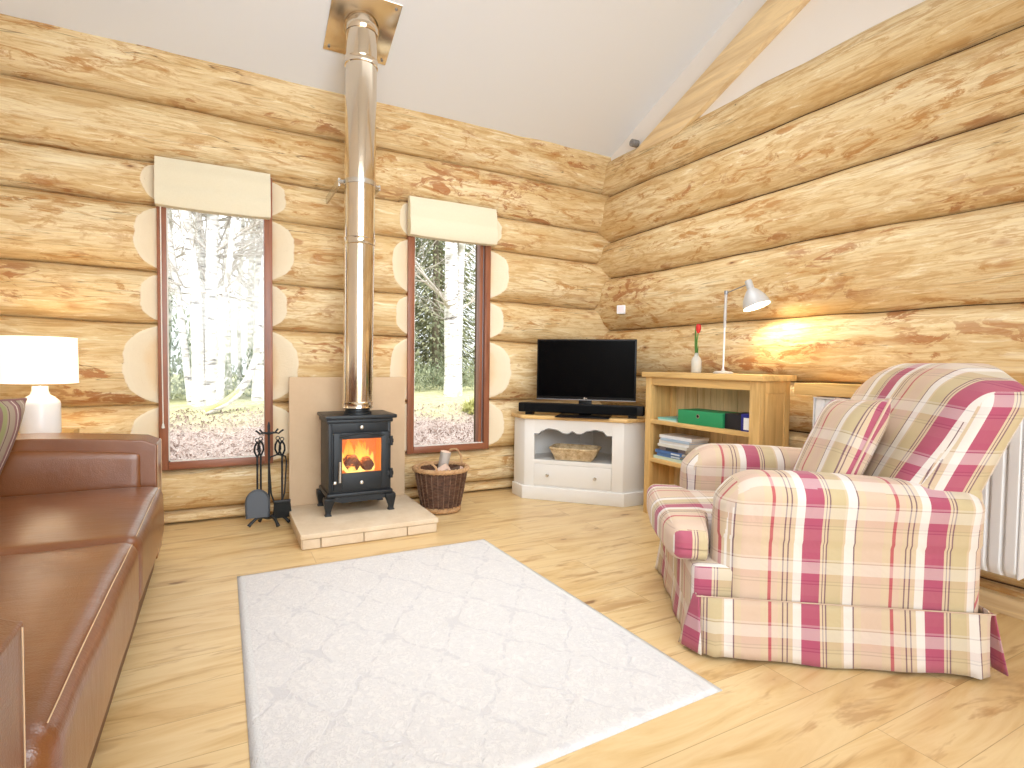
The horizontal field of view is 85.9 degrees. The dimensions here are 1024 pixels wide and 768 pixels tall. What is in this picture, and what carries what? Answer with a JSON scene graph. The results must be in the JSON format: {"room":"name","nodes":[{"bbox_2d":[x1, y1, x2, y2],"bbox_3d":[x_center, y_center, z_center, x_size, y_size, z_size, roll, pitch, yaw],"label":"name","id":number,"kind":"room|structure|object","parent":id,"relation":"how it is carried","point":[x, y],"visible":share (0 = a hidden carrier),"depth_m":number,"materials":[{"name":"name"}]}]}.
{"room":"cabin living room","nodes":[
{"label":"cabin living room","id":0,"kind":"room"},
{"bbox_2d":[0,13,610,523],"bbox_3d":[-1.190,-0.642,3.994,5.050,3.059,0.386,0,2,-28],"label":"wall","id":1,"kind":"structure","parent":0,"point":[85,118],"depth_m":3.55,"materials":[{"name":"brown wood"}]},
{"bbox_2d":[156,178,272,470],"bbox_3d":[-1.898,-0.413,3.545,0.647,1.893,0.082,0,2,-28],"label":"window","id":2,"kind":"structure","parent":1,"relation":"in","point":[164,434],"depth_m":3.49,"materials":[{"name":"red wood"}]},
{"bbox_2d":[154,155,270,428],"bbox_3d":[-1.861,-0.544,3.455,0.633,1.635,0.085,0,2,-28],"label":"blind","id":3,"kind":"object","parent":2,"relation":"attached to","point":[178,184],"visible":1,"depth_m":3.39,"materials":[{"name":"fabric"}]},
{"bbox_2d":[405,201,490,453],"bbox_3d":[-0.493,-0.422,4.291,0.678,1.893,0.082,0,2,-28],"label":"window","id":4,"kind":"structure","parent":1,"relation":"in","point":[483,252],"depth_m":4.38,"materials":[{"name":"red wood"}]},
{"bbox_2d":[407,196,497,245],"bbox_3d":[-0.439,-1.231,4.181,0.704,0.288,0.085,0,2,-28],"label":"blind","id":5,"kind":"object","parent":4,"relation":"attached to","point":[432,219],"visible":1,"depth_m":4.14,"materials":[{"name":"fabric"}]},
{"bbox_2d":[0,0,742,156],"bbox_3d":[0.363,-2.534,0.990,5.200,1.651,7.000,0,2,-28],"label":"ceiling","id":6,"kind":"structure","parent":0,"point":[584,75],"depth_m":3.61,"materials":[{"name":"white paint"}]},
{"bbox_2d":[91,487,1023,767],"bbox_3d":[0.332,1.075,1.095,5.000,0.120,6.740,0,2,-28],"label":"floor","id":7,"kind":"structure","parent":0,"point":[179,700],"depth_m":1.82,"materials":[{"name":"brown wood"}]},
{"bbox_2d":[18,428,78,433],"bbox_3d":[-2.523,0.586,2.810,0.430,0.658,0.440,0,2,-28],"label":"side table","id":8,"kind":"object","parent":7,"relation":"on","point":[71,430],"visible":0.09,"depth_m":2.99,"materials":[{"name":"brown wood"}]},
{"bbox_2d":[0,335,78,433],"bbox_3d":[-2.418,0.009,2.818,0.317,0.497,0.317,0,2,-28],"label":"table lamp","id":9,"kind":"object","parent":8,"relation":"on","point":[24,360],"visible":0.92,"depth_m":2.74,"materials":[{"name":"white fabric"}]},
{"bbox_2d":[0,433,163,767],"bbox_3d":[-1.717,0.528,1.527,1.134,0.890,2.505,0,2,-28],"label":"leather sofa","id":10,"kind":"object","parent":7,"relation":"on","point":[82,514],"visible":1,"depth_m":1.56,"materials":[{"name":"brown leather"}]},
{"bbox_2d":[0,398,27,473],"bbox_3d":[-2.190,0.268,2.168,0.236,0.462,0.495,1,2,-4],"label":"cushion","id":11,"kind":"object","parent":10,"relation":"on","point":[11,410],"visible":1,"depth_m":2.30,"materials":[{"name":"fabric"}]},
{"bbox_2d":[0,543,138,767],"bbox_3d":[-1.313,0.674,1.215,0.716,0.298,1.106,0,2,-28],"label":"seat cushion","id":12,"kind":"object","parent":10,"relation":"on","point":[77,608],"depth_m":1.26,"materials":[{"name":"brown leather"}]},
{"bbox_2d":[0,486,163,600],"bbox_3d":[-1.791,0.633,2.115,0.715,0.300,0.934,0,2,-28],"label":"seat cushion","id":13,"kind":"object","parent":10,"relation":"on","point":[33,519],"depth_m":2.07,"materials":[{"name":"brown leather"}]},
{"bbox_2d":[247,422,289,526],"bbox_3d":[-1.531,0.566,3.469,0.224,0.655,0.144,1,2,2],"label":"stand","id":14,"kind":"object","parent":7,"relation":"on","point":[268,433],"visible":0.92,"depth_m":3.47,"materials":[{"name":"black metal"}]},
{"bbox_2d":[245,438,269,518],"bbox_3d":[-1.585,0.586,3.425,0.144,0.499,0.026,0,2,-28],"label":"shovel","id":15,"kind":"object","parent":14,"relation":"hanging from","point":[257,502],"visible":1,"depth_m":3.42,"materials":[{"name":"black metal"}]},
{"bbox_2d":[257,437,263,489],"bbox_3d":[-1.591,0.583,3.492,0.050,0.499,0.012,0,2,-28],"label":"poker","id":16,"kind":"object","parent":14,"relation":"hanging from","point":[260,441],"visible":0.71,"depth_m":3.48,"materials":[{"name":"black metal"}]},
{"bbox_2d":[270,436,286,503],"bbox_3d":[-1.506,0.568,3.537,0.114,0.470,0.012,0,2,-28],"label":"tongs","id":17,"kind":"object","parent":14,"relation":"hanging from","point":[277,440],"visible":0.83,"depth_m":3.53,"materials":[{"name":"black metal"}]},
{"bbox_2d":[273,437,290,518],"bbox_3d":[-1.461,0.594,3.499,0.112,0.518,0.028,0,2,-28],"label":"brush","id":18,"kind":"object","parent":14,"relation":"hanging from","point":[281,509],"visible":0.9,"depth_m":3.49,"materials":[{"name":"black metal"}]},
{"bbox_2d":[288,494,437,549],"bbox_3d":[-0.980,0.864,3.540,0.806,0.090,0.724,0,2,-28],"label":"stone hearth","id":19,"kind":"object","parent":7,"relation":"on","point":[360,521],"visible":0.95,"depth_m":3.34,"materials":[{"name":"beige stone"}]},
{"bbox_2d":[289,377,404,505],"bbox_3d":[-1.124,0.379,3.806,0.780,0.854,0.026,0,2,-28],"label":"shield","id":20,"kind":"object","parent":19,"relation":"on","point":[308,396],"visible":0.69,"depth_m":3.69,"materials":[{"name":"stone"}]},
{"bbox_2d":[316,408,396,516],"bbox_3d":[-1.024,0.474,3.613,0.451,0.681,0.360,0,2,-28],"label":"wood stove","id":21,"kind":"object","parent":19,"relation":"on","point":[373,427],"visible":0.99,"depth_m":3.49,"materials":[{"name":"black metal"}]},
{"bbox_2d":[343,454,360,469],"bbox_3d":[-1.046,0.506,3.571,0.105,0.097,0.164,0,2,-28],"label":"log","id":22,"kind":"object","parent":21,"relation":"in","point":[349,461],"visible":0.84,"depth_m":3.51,"materials":[{"name":"brown wood"}]},
{"bbox_2d":[342,439,373,472],"bbox_3d":[-1.006,0.456,3.616,0.226,0.244,0.212,-1,3,-38],"label":"flames","id":23,"kind":"object","parent":21,"relation":"on","point":[360,452],"visible":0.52,"depth_m":3.59},
{"bbox_2d":[323,0,402,408],"bbox_3d":[-1.012,-1.089,3.539,0.390,2.485,0.762,0,2,-28],"label":"flue pipe","id":24,"kind":"object","parent":21,"relation":"on","point":[363,31],"visible":1,"depth_m":3.36,"materials":[{"name":"silver metal"}]},
{"bbox_2d":[360,456,373,469],"bbox_3d":[-0.966,0.515,3.617,0.089,0.081,0.158,0,2,-28],"label":"log","id":25,"kind":"object","parent":21,"relation":"in","point":[366,462],"visible":0.7,"depth_m":3.56,"materials":[{"name":"brown wood"}]},
{"bbox_2d":[412,448,469,514],"bbox_3d":[-0.505,0.688,3.914,0.409,0.421,0.407,0,2,-24],"label":"basket","id":26,"kind":"object","parent":7,"relation":"on","point":[439,492],"visible":0.98,"depth_m":3.78,"materials":[{"name":"wicker"}]},
{"bbox_2d":[437,463,450,470],"bbox_3d":[-0.498,0.611,3.806,0.151,0.128,0.065,1,2,2],"label":"log","id":27,"kind":"object","parent":26,"relation":"in","point":[445,466],"visible":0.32,"depth_m":3.78,"materials":[{"name":"beige wood"}]},
{"bbox_2d":[438,450,450,467],"bbox_3d":[-0.488,0.589,3.893,0.109,0.238,0.073,2,2,23],"label":"log","id":28,"kind":"object","parent":26,"relation":"in","point":[445,455],"visible":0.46,"depth_m":3.86,"materials":[{"name":"grey wood"}]},
{"bbox_2d":[237,539,721,767],"bbox_3d":[-0.348,0.961,2.212,1.415,0.008,1.797,0,2,-28],"label":"rug","id":29,"kind":"object","parent":7,"relation":"on","point":[463,654],"visible":1,"depth_m":1.89,"materials":[{"name":"white carpet"}]},
{"bbox_2d":[511,412,644,506],"bbox_3d":[0.527,0.573,4.308,0.828,0.653,0.787,0,2,-29],"label":"tv cabinet","id":30,"kind":"object","parent":7,"relation":"on","point":[615,477],"visible":0.81,"depth_m":4.18,"materials":[{"name":"white paint"}]},
{"bbox_2d":[535,452,611,463],"bbox_3d":[0.537,0.597,4.323,0.745,0.020,0.756,-1,2,-32],"label":"shelf","id":31,"kind":"object","parent":30,"relation":"attached to","point":[540,457],"depth_m":4.27,"materials":[{"name":"white wood"}]},
{"bbox_2d":[549,443,601,461],"bbox_3d":[0.494,0.536,4.298,0.391,0.097,0.261,1,2,18],"label":"wicker basket","id":32,"kind":"object","parent":30,"relation":"on","point":[560,451],"visible":1,"depth_m":4.21,"materials":[{"name":"beige wicker"}]},
{"bbox_2d":[519,402,644,418],"bbox_3d":[0.523,0.201,4.237,0.970,0.094,0.088,1,2,18],"label":"soundbar","id":33,"kind":"object","parent":30,"relation":"on","point":[632,412],"visible":1,"depth_m":4.19,"materials":[{"name":"black plastic"}]},
{"bbox_2d":[524,403,636,414],"bbox_3d":[0.511,0.191,4.197,0.870,0.058,0.004,1,2,18],"label":"grille","id":34,"kind":"object","parent":33,"relation":"attached to","point":[529,408],"depth_m":4.19,"materials":[{"name":"black"}]},
{"bbox_2d":[536,339,636,418],"bbox_3d":[0.553,-0.047,4.192,0.764,0.592,0.290,1,2,15],"label":"television","id":35,"kind":"object","parent":30,"relation":"on","point":[586,371],"visible":0.93,"depth_m":4.22,"materials":[{"name":"black plastic"}]},
{"bbox_2d":[642,372,796,512],"bbox_3d":[1.280,0.433,3.568,0.298,1.005,0.989,0,2,-28],"label":"bookcase","id":36,"kind":"object","parent":7,"relation":"on","point":[766,398],"visible":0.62,"depth_m":3.59,"materials":[{"name":"brown wood"}]},
{"bbox_2d":[653,454,682,462],"bbox_3d":[1.147,0.514,3.807,0.180,0.019,0.285,0,2,-28],"label":"book","id":37,"kind":"object","parent":36,"relation":"on","point":[654,455],"visible":0.39,"depth_m":3.77,"materials":[{"name":"white paper"}]},
{"bbox_2d":[657,452,684,459],"bbox_3d":[1.144,0.493,3.815,0.178,0.020,0.218,0,2,-29],"label":"book","id":38,"kind":"object","parent":37,"relation":"on","point":[659,454],"visible":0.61,"depth_m":3.76,"materials":[{"name":"blue paper"}]},
{"bbox_2d":[655,449,687,456],"bbox_3d":[1.146,0.472,3.805,0.182,0.021,0.255,0,2,-27],"label":"book","id":39,"kind":"object","parent":38,"relation":"on","point":[656,450],"visible":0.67,"depth_m":3.74,"materials":[{"name":"blue paper"}]},
{"bbox_2d":[659,446,690,453],"bbox_3d":[1.159,0.448,3.785,0.178,0.026,0.240,0,2,-29],"label":"book","id":40,"kind":"object","parent":39,"relation":"on","point":[660,447],"visible":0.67,"depth_m":3.72,"materials":[{"name":"grey paper"}]},
{"bbox_2d":[658,443,693,450],"bbox_3d":[1.163,0.426,3.775,0.180,0.018,0.270,0,2,-28],"label":"book","id":41,"kind":"object","parent":40,"relation":"on","point":[659,444],"visible":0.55,"depth_m":3.70,"materials":[{"name":"white paper"}]},
{"bbox_2d":[659,439,707,447],"bbox_3d":[1.172,0.404,3.770,0.170,0.023,0.285,0,2,-26],"label":"book","id":42,"kind":"object","parent":41,"relation":"on","point":[660,441],"visible":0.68,"depth_m":3.68,"materials":[{"name":"white paper"}]},
{"bbox_2d":[660,438,707,444],"bbox_3d":[1.175,0.385,3.754,0.180,0.015,0.265,0,2,-29],"label":"book","id":43,"kind":"object","parent":42,"relation":"on","point":[664,439],"visible":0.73,"depth_m":3.67,"materials":[{"name":"white paper"}]},
{"bbox_2d":[659,433,708,442],"bbox_3d":[1.177,0.366,3.760,0.170,0.021,0.295,0,2,-28],"label":"book","id":44,"kind":"object","parent":43,"relation":"on","point":[676,436],"visible":1,"depth_m":3.71,"materials":[{"name":"white paper"}]},
{"bbox_2d":[678,408,738,428],"bbox_3d":[1.277,0.219,3.555,0.194,0.090,0.370,0,2,-28],"label":"box file","id":45,"kind":"object","parent":36,"relation":"on","point":[702,417],"visible":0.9,"depth_m":3.50,"materials":[{"name":"green cardboard"}]},
{"bbox_2d":[725,412,747,430],"bbox_3d":[1.408,0.227,3.344,0.190,0.094,0.120,0,2,-28],"label":"box file","id":46,"kind":"object","parent":36,"relation":"on","point":[732,420],"visible":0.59,"depth_m":3.30,"materials":[{"name":"black cardboard"}]},
{"bbox_2d":[713,279,770,373],"bbox_3d":[1.410,-0.347,3.380,0.157,0.571,0.363,0,2,-28],"label":"desk lamp","id":47,"kind":"object","parent":36,"relation":"on","point":[754,298],"visible":1,"depth_m":3.30,"materials":[{"name":"grey metal"}]},
{"bbox_2d":[741,413,748,431],"bbox_3d":[1.436,0.227,3.242,0.166,0.102,0.074,0,2,-28],"label":"ring binder","id":48,"kind":"object","parent":36,"relation":"on","point":[744,417],"visible":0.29,"depth_m":3.21,"materials":[{"name":"blue"}]},
{"bbox_3d":[1.141,0.249,3.804,0.180,0.009,0.175,0,2,-28],"label":"book","id":49,"kind":"object","parent":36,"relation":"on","visible":0},
{"bbox_2d":[658,416,677,420],"bbox_3d":[1.139,0.238,3.819,0.170,0.011,0.175,0,2,-28],"label":"book","id":50,"kind":"object","parent":49,"relation":"on","point":[675,418],"visible":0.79,"depth_m":3.81,"materials":[{"name":"teal paper"}]},
{"bbox_3d":[1.227,-0.141,3.659,0.068,0.132,0.068,0,2,-28],"label":"glass vase","id":51,"kind":"object","parent":36,"relation":"on","visible":0},
{"bbox_2d":[695,324,700,369],"bbox_3d":[1.225,-0.247,3.650,0.034,0.308,0.058,0,2,-28],"label":"tulip","id":52,"kind":"object","parent":51,"relation":"in","point":[698,326],"visible":1,"depth_m":3.65,"materials":[{"name":"green"}]},
{"bbox_2d":[647,363,1023,679],"bbox_3d":[1.244,0.439,2.352,1.269,1.068,0.982,1,2,7],"label":"armchair","id":53,"kind":"object","parent":7,"relation":"on","point":[759,558],"visible":0.94,"depth_m":1.93,"materials":[{"name":"fabric"}]},
{"bbox_2d":[647,484,714,560],"bbox_3d":[1.006,0.586,2.391,0.785,0.188,0.800,1,2,7],"label":"seat cushion","id":54,"kind":"object","parent":53,"relation":"on","point":[682,516],"depth_m":2.18,"materials":[{"name":"fabric"}]},
{"bbox_2d":[793,398,891,474],"bbox_3d":[1.336,0.270,2.268,0.251,0.452,0.466,1,2,7],"label":"cushion","id":55,"kind":"object","parent":53,"relation":"on","point":[846,434],"visible":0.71,"depth_m":2.12,"materials":[{"name":"fabric"}]},
{"bbox_2d":[812,396,1023,579],"bbox_3d":[1.869,0.530,2.661,0.086,0.893,0.955,0,2,-28],"label":"radiator","id":56,"kind":"object","parent":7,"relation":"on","point":[1002,551],"visible":0.11,"depth_m":2.27,"materials":[{"name":"white metal"}]},
{"bbox_2d":[813,396,850,398],"bbox_3d":[1.879,0.090,2.615,0.066,0.009,0.896,0,2,-28],"label":"grille","id":57,"kind":"object","parent":56,"relation":"attached to","point":[815,397],"depth_m":2.94,"materials":[{"name":"white metal"}]},
{"bbox_2d":[611,0,925,160],"bbox_3d":[2.465,-2.544,2.150,0.300,1.523,6.880,0,2,-28],"label":"ceiling","id":58,"kind":"structure","parent":0,"point":[820,26],"depth_m":3.38,"materials":[{"name":"white paint"}]},
{"bbox_2d":[631,0,809,155],"bbox_3d":[1.694,-2.443,3.240,0.060,1.248,2.918,0,2,-28],"label":"rafter","id":59,"kind":"object","parent":58,"relation":"attached to","point":[773,16],"visible":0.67,"depth_m":3.67,"materials":[{"name":"brown wood"}]},
{"bbox_2d":[629,139,639,147],"bbox_3d":[0.996,-1.965,4.489,0.068,0.058,0.060,0,2,-28],"label":"bolt","id":60,"kind":"object","parent":59,"relation":"attached to","point":[633,142],"visible":1,"depth_m":4.47,"materials":[{"name":"grey metal"}]},
{"bbox_2d":[594,0,1023,598],"bbox_3d":[2.394,-0.449,2.215,0.389,2.896,6.900,0,2,-28],"label":"wall","id":61,"kind":"structure","parent":0,"point":[871,188],"depth_m":2.99,"materials":[{"name":"brown wood"}]},
{"bbox_2d":[617,305,625,314],"bbox_3d":[0.920,-0.621,4.607,0.072,0.072,0.084,2,2,22],"label":"wall sensor","id":62,"kind":"object","parent":61,"relation":"attached to","point":[620,308],"visible":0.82,"depth_m":4.57,"materials":[{"name":"white plastic"}]},
{"bbox_2d":[794,383,861,397],"bbox_3d":[1.916,0.044,2.677,0.225,0.064,1.025,0,2,-28],"label":"wall shelf","id":63,"kind":"object","parent":61,"relation":"attached to","point":[817,389],"visible":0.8,"depth_m":2.92,"materials":[{"name":"brown wood"}]},
{"bbox_2d":[979,586,1023,620],"bbox_3d":[2.758,1.002,1.225,0.072,0.078,4.500,0,2,-28],"label":"baseboard","id":64,"kind":"structure","parent":61,"relation":"attached to","point":[1012,606],"depth_m":2.37,"materials":[{"name":"brown wood"}]},
{"label":"outside","id":65,"kind":"structure","parent":0,"visible":0},
{"bbox_2d":[170,374,473,459],"bbox_3d":[-4.127,0.216,16.310,26.000,0.540,24.000,0,2,-28],"label":"ground","id":66,"kind":"structure","parent":65,"point":[434,396],"depth_m":7.46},
{"bbox_2d":[168,289,191,401],"bbox_3d":[-5.434,-0.692,8.643,1.163,1.918,1.183,0,2,-28],"label":"shrub","id":67,"kind":"object","parent":66,"relation":"on","point":[173,321],"visible":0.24,"depth_m":8.63,"materials":[{"name":"green plant"}]},
{"bbox_2d":[173,212,196,369],"bbox_3d":[-6.859,-4.205,11.536,3.524,8.719,2.514,0,2,-11],"label":"birch tree","id":68,"kind":"object","parent":66,"relation":"on","point":[184,301],"visible":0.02,"depth_m":11.18,"materials":[{"name":"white plant"}]},
{"bbox_2d":[168,208,204,398],"bbox_3d":[-6.351,-4.329,8.996,3.201,9.223,3.599,2,3,34],"label":"birch tree","id":69,"kind":"object","parent":66,"relation":"on","point":[169,211],"visible":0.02,"depth_m":8.95,"materials":[{"name":"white plant"}]},
{"bbox_2d":[171,333,237,394],"bbox_3d":[-5.724,-0.451,10.144,1.324,1.315,1.328,1,2,17],"label":"shrub","id":70,"kind":"object","parent":66,"relation":"on","point":[233,361],"visible":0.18,"depth_m":10.17,"materials":[{"name":"green plant"}]},
{"bbox_2d":[172,213,248,357],"bbox_3d":[-7.559,-4.566,12.492,3.390,9.435,4.111,3,3,41],"label":"birch tree","id":71,"kind":"object","parent":66,"relation":"on","point":[190,213],"visible":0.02,"depth_m":12.87,"materials":[{"name":"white plant"}]},
{"bbox_2d":[173,217,253,306],"bbox_3d":[-5.004,-4.032,10.849,3.749,8.504,2.444,-1,2,-30],"label":"birch tree","id":72,"kind":"object","parent":66,"relation":"on","point":[243,284],"visible":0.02,"depth_m":10.39,"materials":[{"name":"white plant"}]},
{"bbox_2d":[172,210,254,324],"bbox_3d":[-7.464,-4.122,13.833,3.264,8.434,3.378,1,2,18],"label":"birch tree","id":73,"kind":"object","parent":66,"relation":"on","point":[175,210],"visible":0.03,"depth_m":13.96,"materials":[{"name":"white plant"}]},
{"bbox_2d":[173,213,254,386],"bbox_3d":[-5.503,-3.817,11.459,3.296,8.005,3.667,1,2,16],"label":"birch tree","id":74,"kind":"object","parent":66,"relation":"on","point":[238,304],"visible":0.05,"depth_m":11.27,"materials":[{"name":"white plant"}]},
{"bbox_2d":[172,211,255,302],"bbox_3d":[-6.359,-4.440,10.332,3.501,9.316,2.595,1,2,19],"label":"birch tree","id":75,"kind":"object","parent":66,"relation":"on","point":[174,211],"visible":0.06,"depth_m":10.56,"materials":[{"name":"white plant"}]},
{"bbox_2d":[173,214,254,303],"bbox_3d":[-6.361,-4.184,12.033,2.539,8.740,3.643,2,2,25],"label":"birch tree","id":76,"kind":"object","parent":66,"relation":"on","point":[250,261],"visible":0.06,"depth_m":12.10,"materials":[{"name":"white plant"}]},
{"bbox_2d":[173,224,254,301],"bbox_3d":[-6.785,-4.302,11.395,4.040,8.915,2.402,1,2,4],"label":"birch tree","id":77,"kind":"object","parent":66,"relation":"on","point":[220,224],"visible":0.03,"depth_m":11.62,"materials":[{"name":"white plant"}]},
{"bbox_2d":[175,214,254,389],"bbox_3d":[-5.865,-4.546,11.877,3.032,9.469,3.511,1,2,-1],"label":"birch tree","id":78,"kind":"object","parent":66,"relation":"on","point":[229,321],"visible":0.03,"depth_m":12.05,"materials":[{"name":"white plant"}]},
{"bbox_2d":[168,209,263,405],"bbox_3d":[-4.371,-4.240,8.253,5.453,9.194,4.073,0,2,-10],"label":"birch tree","id":79,"kind":"object","parent":66,"relation":"on","point":[205,385],"visible":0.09,"depth_m":8.09,"materials":[{"name":"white plant"}]},
{"bbox_2d":[172,210,263,400],"bbox_3d":[-3.878,-4.242,8.924,4.307,9.155,3.215,-1,3,-41],"label":"birch tree","id":80,"kind":"object","parent":66,"relation":"on","point":[257,393],"visible":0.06,"depth_m":8.92,"materials":[{"name":"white plant"}]},
{"bbox_2d":[204,254,263,414],"bbox_3d":[-3.873,-0.725,7.748,0.854,2.322,0.172,-1,3,-45],"label":"leaning trunk","id":81,"kind":"object","parent":66,"relation":"on","point":[240,389],"visible":0.93,"depth_m":7.86,"materials":[{"name":"brown wood"}]},
{"bbox_2d":[222,218,256,388],"bbox_3d":[-5.739,-4.331,13.355,3.971,8.954,2.512,1,2,18],"label":"birch tree","id":82,"kind":"object","parent":66,"relation":"on","point":[249,312],"visible":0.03,"depth_m":12.91,"materials":[{"name":"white plant"}]},
{"bbox_2d":[234,341,252,396],"bbox_3d":[-4.470,-0.369,9.961,1.170,1.272,1.184,0,2,-28],"label":"shrub","id":83,"kind":"object","parent":66,"relation":"on","point":[241,367],"visible":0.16,"depth_m":9.77,"materials":[{"name":"green plant"}]},
{"bbox_2d":[170,402,473,459],"bbox_3d":[-1.495,0.633,6.940,6.650,0.481,4.251,0,2,-28],"label":"fallen leaves","id":84,"kind":"object","parent":66,"relation":"on","point":[251,412],"visible":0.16,"depth_m":7.03,"materials":[{"name":"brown plant"}]},
{"bbox_2d":[415,237,432,382],"bbox_3d":[-4.397,-4.993,16.697,4.487,11.258,4.495,0,2,-28],"label":"fir tree","id":85,"kind":"object","parent":66,"relation":"on","point":[416,237],"visible":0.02,"depth_m":17.05,"materials":[{"name":"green plant"}]},
{"bbox_2d":[414,356,434,391],"bbox_3d":[-2.603,-0.310,12.414,1.832,1.020,1.777,0,2,-28],"label":"shrub","id":86,"kind":"object","parent":66,"relation":"on","point":[420,384],"visible":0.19,"depth_m":12.37,"materials":[{"name":"green plant"}]},
{"bbox_2d":[415,241,435,276],"bbox_3d":[-2.938,-4.097,13.515,3.882,8.480,2.422,2,2,21],"label":"birch tree","id":87,"kind":"object","parent":66,"relation":"on","point":[421,241],"visible":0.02,"depth_m":13.66,"materials":[{"name":"grey plant"}]},
{"bbox_2d":[415,239,439,367],"bbox_3d":[-4.395,-5.603,19.517,4.483,12.244,4.367,0,2,-28],"label":"fir tree","id":88,"kind":"object","parent":66,"relation":"on","point":[416,239],"visible":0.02,"depth_m":19.60,"materials":[{"name":"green plant"}]},
{"bbox_2d":[415,242,444,366],"bbox_3d":[-4.715,-6.063,21.566,6.346,13.484,6.458,0,2,-28],"label":"fir tree","id":89,"kind":"object","parent":66,"relation":"on","point":[415,242],"visible":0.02,"depth_m":21.99,"materials":[{"name":"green plant"}]},
{"bbox_2d":[415,238,468,273],"bbox_3d":[-2.268,-4.423,14.441,3.474,9.048,1.813,0,2,-16],"label":"birch tree","id":90,"kind":"object","parent":66,"relation":"on","point":[422,238],"visible":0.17,"depth_m":14.13,"materials":[{"name":"grey plant"}]},
{"bbox_2d":[415,288,472,318],"bbox_3d":[-1.684,-4.239,14.406,3.034,8.754,2.166,0,2,-15],"label":"birch tree","id":91,"kind":"object","parent":66,"relation":"on","point":[415,288],"visible":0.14,"depth_m":13.70,"materials":[{"name":"grey plant"}]},
{"bbox_2d":[415,355,473,389],"bbox_3d":[-1.433,-0.283,13.355,1.939,0.960,1.967,0,2,-28],"label":"shrub","id":92,"kind":"object","parent":66,"relation":"on","point":[431,369],"visible":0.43,"depth_m":13.04,"materials":[{"name":"green plant"}]},
{"bbox_2d":[415,237,474,385],"bbox_3d":[-2.369,-4.485,16.930,4.229,10.238,4.247,1,2,-4],"label":"fir tree","id":93,"kind":"object","parent":66,"relation":"on","point":[435,338],"visible":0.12,"depth_m":16.87,"materials":[{"name":"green plant"}]},
{"bbox_2d":[415,241,474,396],"bbox_3d":[-0.998,-3.928,10.408,3.832,8.449,2.480,0,2,-16],"label":"birch tree","id":94,"kind":"object","parent":66,"relation":"on","point":[454,264],"visible":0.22,"depth_m":10.58,"materials":[{"name":"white plant"}]},
{"bbox_2d":[415,240,474,373],"bbox_3d":[-2.757,-6.091,22.664,5.938,13.457,5.892,2,3,38],"label":"fir tree","id":95,"kind":"object","parent":66,"relation":"on","point":[428,240],"visible":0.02,"depth_m":22.78,"materials":[{"name":"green plant"}]},
{"bbox_2d":[415,238,475,381],"bbox_3d":[-2.554,-5.062,19.387,4.478,11.269,4.518,0,2,-28],"label":"fir tree","id":96,"kind":"object","parent":66,"relation":"on","point":[440,260],"visible":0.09,"depth_m":19.37,"materials":[{"name":"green plant"}]},
{"bbox_2d":[419,243,474,311],"bbox_3d":[-0.923,-4.274,13.188,3.475,8.906,2.316,0,2,-21],"label":"birch tree","id":97,"kind":"object","parent":66,"relation":"on","point":[458,243],"visible":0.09,"depth_m":13.20,"materials":[{"name":"grey plant"}]},
{"bbox_2d":[430,246,475,275],"bbox_3d":[-1.476,-3.770,12.205,2.580,8.004,4.297,3,3,41],"label":"birch tree","id":98,"kind":"object","parent":66,"relation":"on","point":[473,249],"visible":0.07,"depth_m":12.87,"materials":[{"name":"grey plant"}]},
{"bbox_2d":[460,398,473,413],"bbox_3d":[-0.466,0.332,9.087,0.863,0.379,0.924,0,2,-28],"label":"shrub","id":99,"kind":"object","parent":66,"relation":"on","point":[469,406],"visible":0.13,"depth_m":8.91,"materials":[{"name":"plant"}]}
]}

